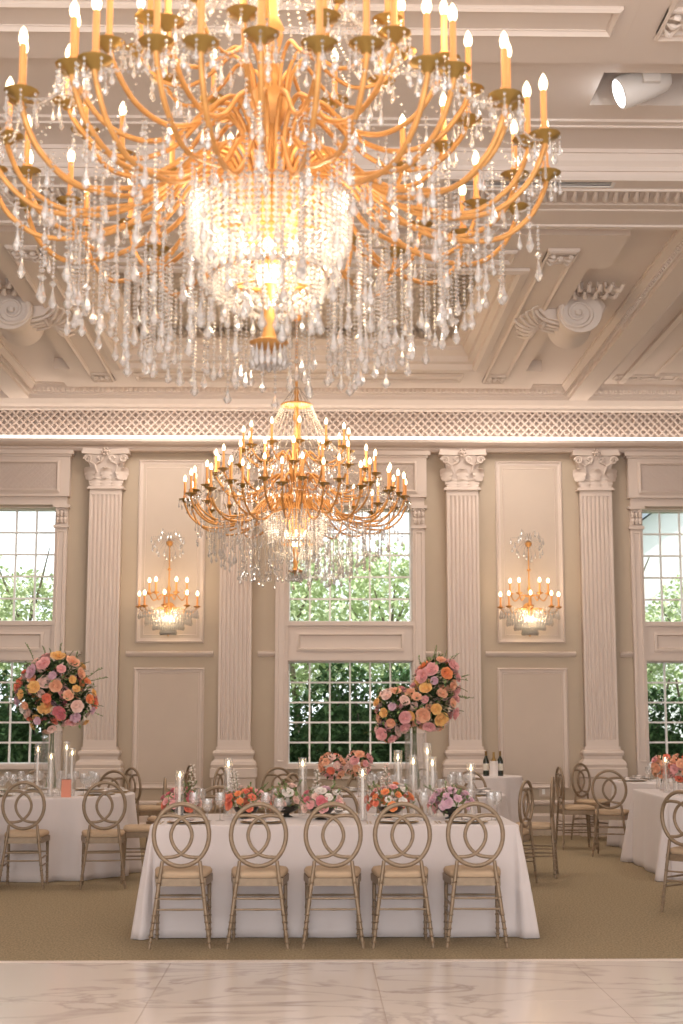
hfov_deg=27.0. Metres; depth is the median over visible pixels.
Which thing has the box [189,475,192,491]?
candle
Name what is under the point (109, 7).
candle
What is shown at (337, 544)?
tree
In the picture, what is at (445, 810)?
bowl
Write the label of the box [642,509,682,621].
window
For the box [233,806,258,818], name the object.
bowl
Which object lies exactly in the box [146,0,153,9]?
candle
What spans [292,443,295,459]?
candle
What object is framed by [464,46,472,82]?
candle
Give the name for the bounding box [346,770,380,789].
dining chair
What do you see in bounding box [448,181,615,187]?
ceiling vent
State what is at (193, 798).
flower bowl
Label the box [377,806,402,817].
bowl
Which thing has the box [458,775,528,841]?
tablecloth
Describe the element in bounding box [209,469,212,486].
candle
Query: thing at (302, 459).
candle
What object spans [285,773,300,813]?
dining chair
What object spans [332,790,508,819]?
tablecloth
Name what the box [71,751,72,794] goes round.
candle
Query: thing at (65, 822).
tablecloth
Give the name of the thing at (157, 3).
candle
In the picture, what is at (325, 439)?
candle
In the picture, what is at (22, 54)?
candle
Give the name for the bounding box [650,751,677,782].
flower arrangement
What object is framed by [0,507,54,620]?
window
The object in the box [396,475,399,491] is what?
candle
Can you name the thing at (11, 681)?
window
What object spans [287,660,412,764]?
window
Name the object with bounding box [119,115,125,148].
candle
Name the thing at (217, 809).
dining chair
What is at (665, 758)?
candle
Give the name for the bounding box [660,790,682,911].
dining chair
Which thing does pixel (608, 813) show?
dining chair
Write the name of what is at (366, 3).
candle
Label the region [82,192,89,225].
candle
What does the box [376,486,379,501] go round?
candle
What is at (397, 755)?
cylinder
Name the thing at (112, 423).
trim
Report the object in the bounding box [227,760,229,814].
candle
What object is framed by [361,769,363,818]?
candle
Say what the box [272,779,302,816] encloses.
flower bowl
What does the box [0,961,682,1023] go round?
floor
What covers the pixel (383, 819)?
dinner plate
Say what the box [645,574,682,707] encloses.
tree
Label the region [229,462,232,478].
candle
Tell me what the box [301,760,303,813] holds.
candle
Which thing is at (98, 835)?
dining chair
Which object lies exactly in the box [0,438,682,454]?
trim
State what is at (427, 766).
candle
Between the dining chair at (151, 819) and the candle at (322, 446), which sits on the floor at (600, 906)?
the dining chair at (151, 819)
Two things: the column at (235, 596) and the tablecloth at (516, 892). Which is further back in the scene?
the column at (235, 596)
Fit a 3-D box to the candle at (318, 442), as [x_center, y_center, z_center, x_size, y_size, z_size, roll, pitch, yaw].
[-0.255,-0.702,16.191,0.039,0.185,0.039,0,-8,2]
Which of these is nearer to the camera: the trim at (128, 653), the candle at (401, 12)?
the candle at (401, 12)
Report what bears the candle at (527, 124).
on the crystal chandelier at (269, 184)
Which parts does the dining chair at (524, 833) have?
leg, seat, backrest, seat frame, leg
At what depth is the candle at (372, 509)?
16.42 m
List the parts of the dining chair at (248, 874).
leg, leg, backrest, seat, seat frame, leg, leg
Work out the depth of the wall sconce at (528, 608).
18.95 m
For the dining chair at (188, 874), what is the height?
0.957 m
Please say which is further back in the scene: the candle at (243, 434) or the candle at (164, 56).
the candle at (243, 434)
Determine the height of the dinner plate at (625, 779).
0.012 m
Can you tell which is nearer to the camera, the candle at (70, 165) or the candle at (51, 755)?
the candle at (70, 165)
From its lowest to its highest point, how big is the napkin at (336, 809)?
0.033 m
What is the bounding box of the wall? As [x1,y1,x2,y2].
[0,453,682,813]
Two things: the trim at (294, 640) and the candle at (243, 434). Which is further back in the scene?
the trim at (294, 640)
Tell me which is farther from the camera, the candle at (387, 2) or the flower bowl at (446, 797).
the flower bowl at (446, 797)
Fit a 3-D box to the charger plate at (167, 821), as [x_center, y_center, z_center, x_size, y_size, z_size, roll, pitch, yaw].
[-1.093,2.218,10.166,0.314,0.011,0.314,0,-8,-1]
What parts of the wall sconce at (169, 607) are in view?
arm, stem, arm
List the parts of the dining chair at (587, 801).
leg, backrest, leg, seat frame, seat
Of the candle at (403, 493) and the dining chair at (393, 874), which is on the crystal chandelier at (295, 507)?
the candle at (403, 493)
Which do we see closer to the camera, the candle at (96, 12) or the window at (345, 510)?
the candle at (96, 12)
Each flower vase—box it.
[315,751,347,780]
[343,749,373,779]
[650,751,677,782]
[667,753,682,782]
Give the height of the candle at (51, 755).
0.419 m
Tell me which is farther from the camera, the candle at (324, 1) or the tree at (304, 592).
the tree at (304, 592)
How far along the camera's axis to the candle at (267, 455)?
16.13 m
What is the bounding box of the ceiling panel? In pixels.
[113,272,477,341]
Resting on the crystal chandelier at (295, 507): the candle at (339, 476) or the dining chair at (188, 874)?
the candle at (339, 476)
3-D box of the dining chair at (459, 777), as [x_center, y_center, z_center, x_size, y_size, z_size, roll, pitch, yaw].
[1.327,3.278,15.347,0.426,0.957,0.433,-4,-9,26]
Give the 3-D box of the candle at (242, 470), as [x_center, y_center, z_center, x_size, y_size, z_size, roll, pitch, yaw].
[-1.008,-0.383,14.503,0.039,0.185,0.039,0,-8,2]
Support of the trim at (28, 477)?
attached to the wall
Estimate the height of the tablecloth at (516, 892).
0.765 m
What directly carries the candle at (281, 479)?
on the crystal chandelier at (295, 507)
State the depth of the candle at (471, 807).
11.02 m
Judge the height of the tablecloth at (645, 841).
0.765 m
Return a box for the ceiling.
[0,0,682,400]
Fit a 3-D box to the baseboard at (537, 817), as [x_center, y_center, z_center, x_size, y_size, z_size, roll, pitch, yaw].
[-0.226,4.106,18.677,20.300,0.280,0.050,0,-8,-1]
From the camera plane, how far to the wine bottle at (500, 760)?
17.93 m
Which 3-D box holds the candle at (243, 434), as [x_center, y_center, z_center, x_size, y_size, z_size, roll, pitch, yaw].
[-1.076,-0.786,15.619,0.039,0.185,0.039,4,-9,-27]
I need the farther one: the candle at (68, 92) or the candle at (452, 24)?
the candle at (68, 92)
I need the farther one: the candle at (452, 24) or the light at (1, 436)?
the light at (1, 436)
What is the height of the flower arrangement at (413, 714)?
1.482 m
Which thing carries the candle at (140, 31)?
on the crystal chandelier at (269, 184)
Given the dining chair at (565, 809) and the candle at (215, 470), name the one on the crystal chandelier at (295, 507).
the candle at (215, 470)
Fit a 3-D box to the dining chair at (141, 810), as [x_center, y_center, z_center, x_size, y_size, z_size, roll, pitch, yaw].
[-2.314,3.477,16.709,0.433,0.957,0.426,7,-11,-39]
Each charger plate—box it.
[167,821,210,823]
[240,821,280,823]
[380,820,418,823]
[445,820,487,823]
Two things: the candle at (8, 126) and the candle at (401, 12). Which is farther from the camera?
the candle at (401, 12)
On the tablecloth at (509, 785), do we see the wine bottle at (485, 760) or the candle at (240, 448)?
the wine bottle at (485, 760)
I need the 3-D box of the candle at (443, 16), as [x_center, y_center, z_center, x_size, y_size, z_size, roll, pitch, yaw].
[0.418,-1.939,5.796,0.039,0.185,0.039,5,-10,-33]
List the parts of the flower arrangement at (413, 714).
stem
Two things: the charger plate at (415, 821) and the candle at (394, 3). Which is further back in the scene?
the charger plate at (415, 821)
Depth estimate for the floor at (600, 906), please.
10.34 m
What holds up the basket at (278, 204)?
on the crystal chandelier at (269, 184)
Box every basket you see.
[184,169,354,320]
[262,508,329,559]
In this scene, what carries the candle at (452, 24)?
on the crystal chandelier at (269, 184)
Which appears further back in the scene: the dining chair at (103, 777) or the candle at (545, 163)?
the dining chair at (103, 777)
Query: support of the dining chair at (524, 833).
on the floor at (600, 906)
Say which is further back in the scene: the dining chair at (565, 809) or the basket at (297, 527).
the dining chair at (565, 809)
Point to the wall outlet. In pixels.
(542, 792)
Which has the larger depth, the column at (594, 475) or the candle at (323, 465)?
the column at (594, 475)
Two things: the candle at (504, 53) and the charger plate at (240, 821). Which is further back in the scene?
the charger plate at (240, 821)
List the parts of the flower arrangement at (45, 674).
stem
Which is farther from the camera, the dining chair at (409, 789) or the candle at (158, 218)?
the dining chair at (409, 789)
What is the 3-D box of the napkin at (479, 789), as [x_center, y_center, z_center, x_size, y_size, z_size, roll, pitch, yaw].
[1.409,2.809,14.399,0.200,0.033,0.070,2,-9,-15]
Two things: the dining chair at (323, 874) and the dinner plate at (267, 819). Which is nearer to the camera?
the dining chair at (323, 874)
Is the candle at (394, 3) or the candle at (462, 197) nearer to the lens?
the candle at (394, 3)
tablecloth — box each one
[0,789,141,881]
[130,813,539,939]
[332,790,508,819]
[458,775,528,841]
[606,778,682,847]
[620,789,682,880]
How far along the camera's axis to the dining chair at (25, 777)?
15.73 m
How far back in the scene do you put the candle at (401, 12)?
6.33 m
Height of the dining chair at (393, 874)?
0.957 m
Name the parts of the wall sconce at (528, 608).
stem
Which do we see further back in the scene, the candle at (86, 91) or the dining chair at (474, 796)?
the dining chair at (474, 796)
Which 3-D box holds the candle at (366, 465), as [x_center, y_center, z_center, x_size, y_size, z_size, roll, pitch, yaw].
[0.264,-0.565,15.197,0.039,0.185,0.039,6,-10,-37]
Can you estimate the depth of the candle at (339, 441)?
15.99 m
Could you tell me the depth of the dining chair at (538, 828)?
13.76 m
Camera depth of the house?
33.34 m
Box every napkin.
[104,787,124,789]
[334,808,342,812]
[472,788,490,790]
[472,790,489,793]
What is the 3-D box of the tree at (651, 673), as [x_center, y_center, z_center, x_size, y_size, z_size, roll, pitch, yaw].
[4.745,2.973,24.133,1.694,4.310,2.189,1,-8,-5]
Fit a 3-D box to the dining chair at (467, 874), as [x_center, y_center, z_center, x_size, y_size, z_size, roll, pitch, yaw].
[0.903,2.456,9.722,0.426,0.957,0.433,0,-8,0]
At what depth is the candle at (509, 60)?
5.71 m
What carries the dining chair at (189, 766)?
on the floor at (600, 906)
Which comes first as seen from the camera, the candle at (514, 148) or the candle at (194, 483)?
the candle at (514, 148)
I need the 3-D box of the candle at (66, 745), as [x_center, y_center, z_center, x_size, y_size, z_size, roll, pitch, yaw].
[-2.717,2.526,14.031,0.068,0.519,0.068,0,-8,-1]
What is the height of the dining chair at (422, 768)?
0.957 m
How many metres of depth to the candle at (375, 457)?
15.47 m
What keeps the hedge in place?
on the ground
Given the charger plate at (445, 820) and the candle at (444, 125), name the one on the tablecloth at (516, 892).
the charger plate at (445, 820)
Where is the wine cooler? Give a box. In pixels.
[490,752,497,775]
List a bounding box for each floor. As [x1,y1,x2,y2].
[0,835,682,1023]
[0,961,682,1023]
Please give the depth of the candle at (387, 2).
6.03 m
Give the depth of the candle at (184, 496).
15.47 m
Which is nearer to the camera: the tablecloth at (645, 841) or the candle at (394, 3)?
the candle at (394, 3)
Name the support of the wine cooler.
on the tablecloth at (509, 785)
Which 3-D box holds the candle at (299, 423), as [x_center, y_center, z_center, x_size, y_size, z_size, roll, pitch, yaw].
[-0.447,-0.862,15.099,0.039,0.185,0.039,4,-9,-27]
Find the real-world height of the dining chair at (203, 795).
0.957 m
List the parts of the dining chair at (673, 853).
leg, backrest, seat frame, seat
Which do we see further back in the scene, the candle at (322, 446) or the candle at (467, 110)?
the candle at (322, 446)
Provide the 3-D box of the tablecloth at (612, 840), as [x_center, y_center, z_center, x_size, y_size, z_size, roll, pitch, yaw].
[4.028,3.638,17.189,1.678,0.765,1.658,0,-8,-1]
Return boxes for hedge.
[0,663,682,761]
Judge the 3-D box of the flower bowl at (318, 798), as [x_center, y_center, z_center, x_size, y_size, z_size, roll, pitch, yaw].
[-0.159,2.091,10.534,0.368,0.366,0.327,-2,-9,14]
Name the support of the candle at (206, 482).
on the crystal chandelier at (295, 507)
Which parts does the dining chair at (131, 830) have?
leg, seat frame, seat, backrest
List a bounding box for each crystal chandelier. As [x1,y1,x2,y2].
[0,0,562,408]
[179,292,410,585]
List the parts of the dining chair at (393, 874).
leg, leg, seat frame, seat, backrest, leg, leg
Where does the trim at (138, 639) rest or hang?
attached to the wall
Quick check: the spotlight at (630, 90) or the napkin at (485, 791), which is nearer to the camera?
the spotlight at (630, 90)
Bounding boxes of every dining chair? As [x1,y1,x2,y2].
[0,781,49,889]
[18,770,54,789]
[79,781,126,889]
[98,770,129,790]
[123,767,166,840]
[123,777,166,868]
[145,772,193,849]
[147,802,212,948]
[156,765,193,815]
[191,767,226,813]
[195,785,240,813]
[225,802,289,948]
[253,767,292,813]
[255,785,300,813]
[278,778,297,813]
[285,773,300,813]
[301,802,364,948]
[324,785,359,812]
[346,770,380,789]
[371,801,434,947]
[376,786,423,812]
[408,767,438,789]
[436,785,480,812]
[443,801,508,947]
[454,770,486,788]
[516,776,558,877]
[518,779,537,882]
[555,766,596,849]
[570,763,609,839]
[591,769,628,856]
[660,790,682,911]
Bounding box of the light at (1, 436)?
[0,435,682,440]
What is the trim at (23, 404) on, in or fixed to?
attached to the wall
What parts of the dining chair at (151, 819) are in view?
seat, backrest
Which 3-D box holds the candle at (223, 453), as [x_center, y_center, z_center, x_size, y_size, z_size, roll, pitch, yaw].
[-1.260,-0.565,15.193,0.039,0.185,0.039,-6,-10,37]
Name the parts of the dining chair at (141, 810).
backrest, leg, seat, seat frame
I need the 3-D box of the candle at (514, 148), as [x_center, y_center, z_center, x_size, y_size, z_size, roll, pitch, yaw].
[0.787,-1.629,6.465,0.039,0.185,0.039,5,-10,-33]
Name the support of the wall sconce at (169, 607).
attached to the wall
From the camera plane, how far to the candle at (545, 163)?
6.25 m
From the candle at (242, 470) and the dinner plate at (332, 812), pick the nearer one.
the dinner plate at (332, 812)
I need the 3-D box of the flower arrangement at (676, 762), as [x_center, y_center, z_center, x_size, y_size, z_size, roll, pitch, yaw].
[3.363,2.566,13.997,0.350,0.431,0.314,-4,-9,28]
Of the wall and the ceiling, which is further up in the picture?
the ceiling
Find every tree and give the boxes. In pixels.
[0,548,53,720]
[0,556,24,620]
[290,535,402,700]
[290,556,346,732]
[336,539,409,692]
[644,557,665,712]
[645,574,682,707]
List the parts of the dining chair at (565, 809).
leg, backrest, leg, seat frame, seat, leg, leg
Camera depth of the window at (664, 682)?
19.20 m
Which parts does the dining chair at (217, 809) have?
seat frame, seat, backrest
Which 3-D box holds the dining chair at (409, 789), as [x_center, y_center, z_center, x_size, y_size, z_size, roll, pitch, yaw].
[0.485,2.755,11.772,0.426,0.957,0.433,0,-8,3]
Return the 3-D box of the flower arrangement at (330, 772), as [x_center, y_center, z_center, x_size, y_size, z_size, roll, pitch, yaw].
[-0.096,2.535,13.808,0.314,0.436,0.332,-3,-9,18]
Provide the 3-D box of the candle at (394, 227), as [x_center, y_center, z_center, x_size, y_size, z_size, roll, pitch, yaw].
[0.272,-1.438,7.289,0.039,0.185,0.039,7,-11,-38]
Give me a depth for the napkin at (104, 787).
14.51 m
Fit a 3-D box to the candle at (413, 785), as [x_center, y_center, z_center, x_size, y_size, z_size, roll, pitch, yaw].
[0.559,2.124,11.072,0.068,0.459,0.068,0,-8,-1]
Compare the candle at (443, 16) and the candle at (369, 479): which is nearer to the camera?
the candle at (443, 16)
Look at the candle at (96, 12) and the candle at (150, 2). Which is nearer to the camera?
the candle at (96, 12)
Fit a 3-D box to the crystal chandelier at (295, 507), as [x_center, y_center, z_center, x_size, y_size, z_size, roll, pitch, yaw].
[-0.499,-0.810,15.675,2.531,3.260,2.570,2,-9,-15]
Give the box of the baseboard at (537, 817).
[139,813,578,834]
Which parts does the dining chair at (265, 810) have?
seat frame, backrest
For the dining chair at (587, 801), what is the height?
0.957 m
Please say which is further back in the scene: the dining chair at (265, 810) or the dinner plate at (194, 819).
the dining chair at (265, 810)
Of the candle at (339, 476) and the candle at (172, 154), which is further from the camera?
the candle at (339, 476)
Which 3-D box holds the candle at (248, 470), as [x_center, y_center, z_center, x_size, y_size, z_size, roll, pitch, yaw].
[-1.066,-0.404,16.296,0.039,0.185,0.039,3,-9,-17]
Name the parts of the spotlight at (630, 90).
yoke arm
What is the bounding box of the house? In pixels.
[642,513,682,737]
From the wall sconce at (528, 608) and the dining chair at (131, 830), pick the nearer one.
the dining chair at (131, 830)
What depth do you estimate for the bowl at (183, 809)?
10.70 m
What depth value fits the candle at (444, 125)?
6.65 m
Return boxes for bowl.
[159,764,202,815]
[170,806,185,815]
[221,769,273,818]
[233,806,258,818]
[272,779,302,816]
[295,769,345,819]
[308,807,333,819]
[364,763,416,817]
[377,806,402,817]
[423,781,474,818]
[438,807,459,818]
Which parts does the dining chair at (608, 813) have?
leg, leg, backrest, seat frame, seat, leg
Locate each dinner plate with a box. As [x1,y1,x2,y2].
[169,818,202,821]
[243,818,279,821]
[329,811,355,813]
[381,818,415,821]
[447,818,484,821]
[625,779,645,780]
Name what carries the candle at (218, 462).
on the crystal chandelier at (295, 507)
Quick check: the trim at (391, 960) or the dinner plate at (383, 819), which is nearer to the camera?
the trim at (391, 960)
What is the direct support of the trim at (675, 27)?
attached to the ceiling
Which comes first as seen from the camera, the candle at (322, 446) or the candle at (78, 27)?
the candle at (78, 27)
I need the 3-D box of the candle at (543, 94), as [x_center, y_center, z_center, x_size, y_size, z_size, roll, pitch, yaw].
[0.833,-1.648,5.854,0.039,0.185,0.039,-7,-11,41]
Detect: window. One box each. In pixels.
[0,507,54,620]
[0,660,48,764]
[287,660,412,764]
[288,508,412,621]
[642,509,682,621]
[647,661,682,764]
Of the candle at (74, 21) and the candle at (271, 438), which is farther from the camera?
the candle at (271, 438)
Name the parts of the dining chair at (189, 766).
backrest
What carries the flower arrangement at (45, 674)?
on the tablecloth at (65, 822)
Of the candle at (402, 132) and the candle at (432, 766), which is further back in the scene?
the candle at (432, 766)
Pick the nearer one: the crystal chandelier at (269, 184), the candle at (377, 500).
the crystal chandelier at (269, 184)
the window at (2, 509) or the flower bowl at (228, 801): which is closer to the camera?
the flower bowl at (228, 801)
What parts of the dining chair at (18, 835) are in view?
leg, leg, backrest, seat, seat frame, leg, leg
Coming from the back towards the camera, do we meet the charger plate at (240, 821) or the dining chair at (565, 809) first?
the dining chair at (565, 809)
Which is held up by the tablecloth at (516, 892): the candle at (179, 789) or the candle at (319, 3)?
the candle at (179, 789)
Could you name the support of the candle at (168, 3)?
on the crystal chandelier at (269, 184)
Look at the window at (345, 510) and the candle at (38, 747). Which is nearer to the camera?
the candle at (38, 747)
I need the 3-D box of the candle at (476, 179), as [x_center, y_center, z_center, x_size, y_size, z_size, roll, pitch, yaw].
[0.646,-1.577,6.824,0.039,0.185,0.039,1,-8,-9]
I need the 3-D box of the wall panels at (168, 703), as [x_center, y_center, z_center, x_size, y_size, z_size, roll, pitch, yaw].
[0.023,1.478,19.088,17.220,4.280,0.006,0,-8,-1]
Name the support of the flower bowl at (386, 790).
on the tablecloth at (516, 892)
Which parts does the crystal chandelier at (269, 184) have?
bulb, bulb, bulb, bulb, bulb, bulb, bulb, bulb, arm, bulb, arm, arm, arm, arm, arm, arm, bulb, arm, arm, arm, arm, arm, arm, arm, arm, arm, arm, arm, arm, arm, arm, arm, arm, bulb, arm, arm, arm, bulb, arm, arm, arm, arm, arm, arm, arm, stem, arm, arm, arm, arm, arm, arm, arm, arm, bulb, arm, arm, arm, arm, arm, arm, arm, arm, arm, arm, arm, arm, arm, bulb, arm, arm, arm, bulb, bulb, arm, arm, arm, bulb, arm, arm, bulb, bulb, bulb, bulb, bulb, bulb, bulb, bulb, bulb, bulb, bulb, bulb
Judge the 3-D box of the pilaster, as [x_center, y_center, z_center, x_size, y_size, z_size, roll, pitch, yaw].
[1.636,1.695,18.954,0.640,5.131,0.273,0,-8,-1]
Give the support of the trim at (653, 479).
attached to the wall
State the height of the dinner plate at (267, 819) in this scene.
0.012 m
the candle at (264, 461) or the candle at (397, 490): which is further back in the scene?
the candle at (397, 490)
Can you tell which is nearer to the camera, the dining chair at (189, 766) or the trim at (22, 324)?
the trim at (22, 324)
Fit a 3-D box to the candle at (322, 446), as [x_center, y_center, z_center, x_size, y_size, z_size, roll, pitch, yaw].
[-0.196,-0.621,14.813,0.039,0.185,0.039,0,-8,2]
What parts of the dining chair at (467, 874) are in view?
leg, leg, seat frame, seat, backrest, leg, leg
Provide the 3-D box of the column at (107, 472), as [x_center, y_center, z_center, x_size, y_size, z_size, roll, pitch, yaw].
[-3.173,1.681,18.860,0.640,5.131,0.273,0,-8,-1]
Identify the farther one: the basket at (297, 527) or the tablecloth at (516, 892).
the basket at (297, 527)
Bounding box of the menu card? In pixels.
[61,779,70,796]
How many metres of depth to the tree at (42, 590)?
22.80 m
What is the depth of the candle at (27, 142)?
6.41 m
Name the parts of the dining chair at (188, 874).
leg, leg, backrest, seat, seat frame, leg, leg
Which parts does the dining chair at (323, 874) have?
leg, leg, seat frame, seat, backrest, leg, leg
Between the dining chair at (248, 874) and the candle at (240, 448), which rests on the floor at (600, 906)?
the dining chair at (248, 874)
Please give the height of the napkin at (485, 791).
0.033 m
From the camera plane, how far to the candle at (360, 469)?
14.60 m
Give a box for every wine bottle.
[483,751,488,775]
[497,751,502,775]
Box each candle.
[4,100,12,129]
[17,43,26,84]
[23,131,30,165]
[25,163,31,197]
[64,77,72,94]
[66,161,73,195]
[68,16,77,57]
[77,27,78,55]
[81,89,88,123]
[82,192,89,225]
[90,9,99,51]
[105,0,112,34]
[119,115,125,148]
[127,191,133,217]
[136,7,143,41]
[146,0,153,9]
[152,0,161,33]
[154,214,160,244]
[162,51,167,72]
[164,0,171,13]
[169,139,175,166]
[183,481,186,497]
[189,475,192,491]
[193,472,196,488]
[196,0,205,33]
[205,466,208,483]
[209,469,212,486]
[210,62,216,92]
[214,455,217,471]
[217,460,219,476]
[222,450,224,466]
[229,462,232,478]
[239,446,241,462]
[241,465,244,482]
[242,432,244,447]
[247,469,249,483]
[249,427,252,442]
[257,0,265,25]
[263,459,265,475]
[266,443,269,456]
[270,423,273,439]
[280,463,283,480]
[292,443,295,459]
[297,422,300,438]
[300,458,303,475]
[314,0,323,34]
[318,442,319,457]
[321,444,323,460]
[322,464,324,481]
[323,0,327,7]
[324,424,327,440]
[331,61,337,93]
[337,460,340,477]
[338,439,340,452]
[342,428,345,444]
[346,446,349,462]
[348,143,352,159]
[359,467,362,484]
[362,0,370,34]
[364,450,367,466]
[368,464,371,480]
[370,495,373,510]
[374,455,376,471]
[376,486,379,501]
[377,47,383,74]
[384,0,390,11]
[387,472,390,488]
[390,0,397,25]
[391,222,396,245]
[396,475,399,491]
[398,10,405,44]
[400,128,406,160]
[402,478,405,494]
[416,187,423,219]
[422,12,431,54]
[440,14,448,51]
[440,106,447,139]
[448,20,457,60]
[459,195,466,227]
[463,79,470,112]
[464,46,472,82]
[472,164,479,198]
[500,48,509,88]
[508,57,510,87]
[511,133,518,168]
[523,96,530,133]
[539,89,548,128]
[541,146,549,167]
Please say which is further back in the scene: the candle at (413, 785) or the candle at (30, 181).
the candle at (413, 785)
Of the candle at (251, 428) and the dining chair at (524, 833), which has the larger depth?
the candle at (251, 428)
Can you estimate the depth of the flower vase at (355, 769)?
14.04 m
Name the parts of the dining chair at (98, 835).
leg, leg, seat frame, seat, backrest, leg, leg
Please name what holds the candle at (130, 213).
on the crystal chandelier at (269, 184)
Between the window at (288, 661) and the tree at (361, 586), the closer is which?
the window at (288, 661)
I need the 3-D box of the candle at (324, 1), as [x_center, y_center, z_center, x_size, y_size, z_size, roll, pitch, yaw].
[-0.068,-1.991,5.445,0.039,0.185,0.039,-1,-8,6]
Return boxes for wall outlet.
[539,789,555,795]
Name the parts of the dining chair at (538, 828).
seat, seat frame, backrest, leg, leg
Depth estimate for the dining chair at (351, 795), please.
11.99 m
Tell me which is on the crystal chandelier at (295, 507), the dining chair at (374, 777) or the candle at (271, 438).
the candle at (271, 438)
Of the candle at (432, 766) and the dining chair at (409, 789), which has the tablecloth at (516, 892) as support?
the candle at (432, 766)
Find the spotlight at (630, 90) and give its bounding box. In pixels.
[612,73,671,108]
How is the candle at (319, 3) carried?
on the crystal chandelier at (269, 184)
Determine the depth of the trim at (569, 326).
15.13 m
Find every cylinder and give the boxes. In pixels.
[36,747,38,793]
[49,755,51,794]
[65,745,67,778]
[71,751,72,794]
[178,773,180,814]
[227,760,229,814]
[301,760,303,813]
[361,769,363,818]
[397,755,399,814]
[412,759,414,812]
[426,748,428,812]
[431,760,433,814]
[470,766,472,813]
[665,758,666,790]
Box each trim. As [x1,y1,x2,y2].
[0,8,682,396]
[0,278,77,346]
[0,398,682,414]
[0,410,682,437]
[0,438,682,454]
[0,449,75,788]
[0,959,682,962]
[64,651,632,804]
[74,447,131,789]
[131,460,569,788]
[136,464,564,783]
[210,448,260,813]
[271,450,429,796]
[514,282,624,348]
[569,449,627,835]
[622,452,682,777]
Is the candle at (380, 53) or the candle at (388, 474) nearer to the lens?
the candle at (380, 53)
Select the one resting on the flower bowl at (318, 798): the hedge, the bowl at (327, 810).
the bowl at (327, 810)
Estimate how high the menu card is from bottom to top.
0.169 m
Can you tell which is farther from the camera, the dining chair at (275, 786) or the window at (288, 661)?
the window at (288, 661)
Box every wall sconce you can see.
[135,540,200,635]
[497,541,561,635]
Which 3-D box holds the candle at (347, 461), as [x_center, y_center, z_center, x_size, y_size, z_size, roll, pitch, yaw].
[0.069,-0.598,14.964,0.039,0.185,0.039,3,-9,-17]
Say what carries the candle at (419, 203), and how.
on the crystal chandelier at (269, 184)
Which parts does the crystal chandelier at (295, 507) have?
arm, arm, arm, arm, arm, arm, arm, arm, arm, arm, arm, arm, arm, arm, arm, arm, arm, arm, arm, arm, arm, arm, arm, arm, arm, arm, arm, arm, stem, arm, arm, arm, arm, arm, arm, arm, arm, arm, arm, arm, arm, arm, arm, arm, arm, arm, arm, arm, arm, arm, arm, arm, arm, arm, arm, arm, arm, arm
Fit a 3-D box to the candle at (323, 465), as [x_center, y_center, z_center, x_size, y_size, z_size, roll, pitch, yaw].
[-0.183,-0.393,14.434,0.039,0.185,0.039,6,-10,-37]
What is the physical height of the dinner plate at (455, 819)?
0.012 m
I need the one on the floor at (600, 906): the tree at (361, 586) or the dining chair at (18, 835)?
the dining chair at (18, 835)
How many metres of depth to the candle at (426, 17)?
5.21 m
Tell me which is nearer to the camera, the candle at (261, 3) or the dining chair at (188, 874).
the candle at (261, 3)
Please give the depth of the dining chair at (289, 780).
13.51 m
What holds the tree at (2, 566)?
on the ground
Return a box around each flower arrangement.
[2,642,107,787]
[363,645,472,787]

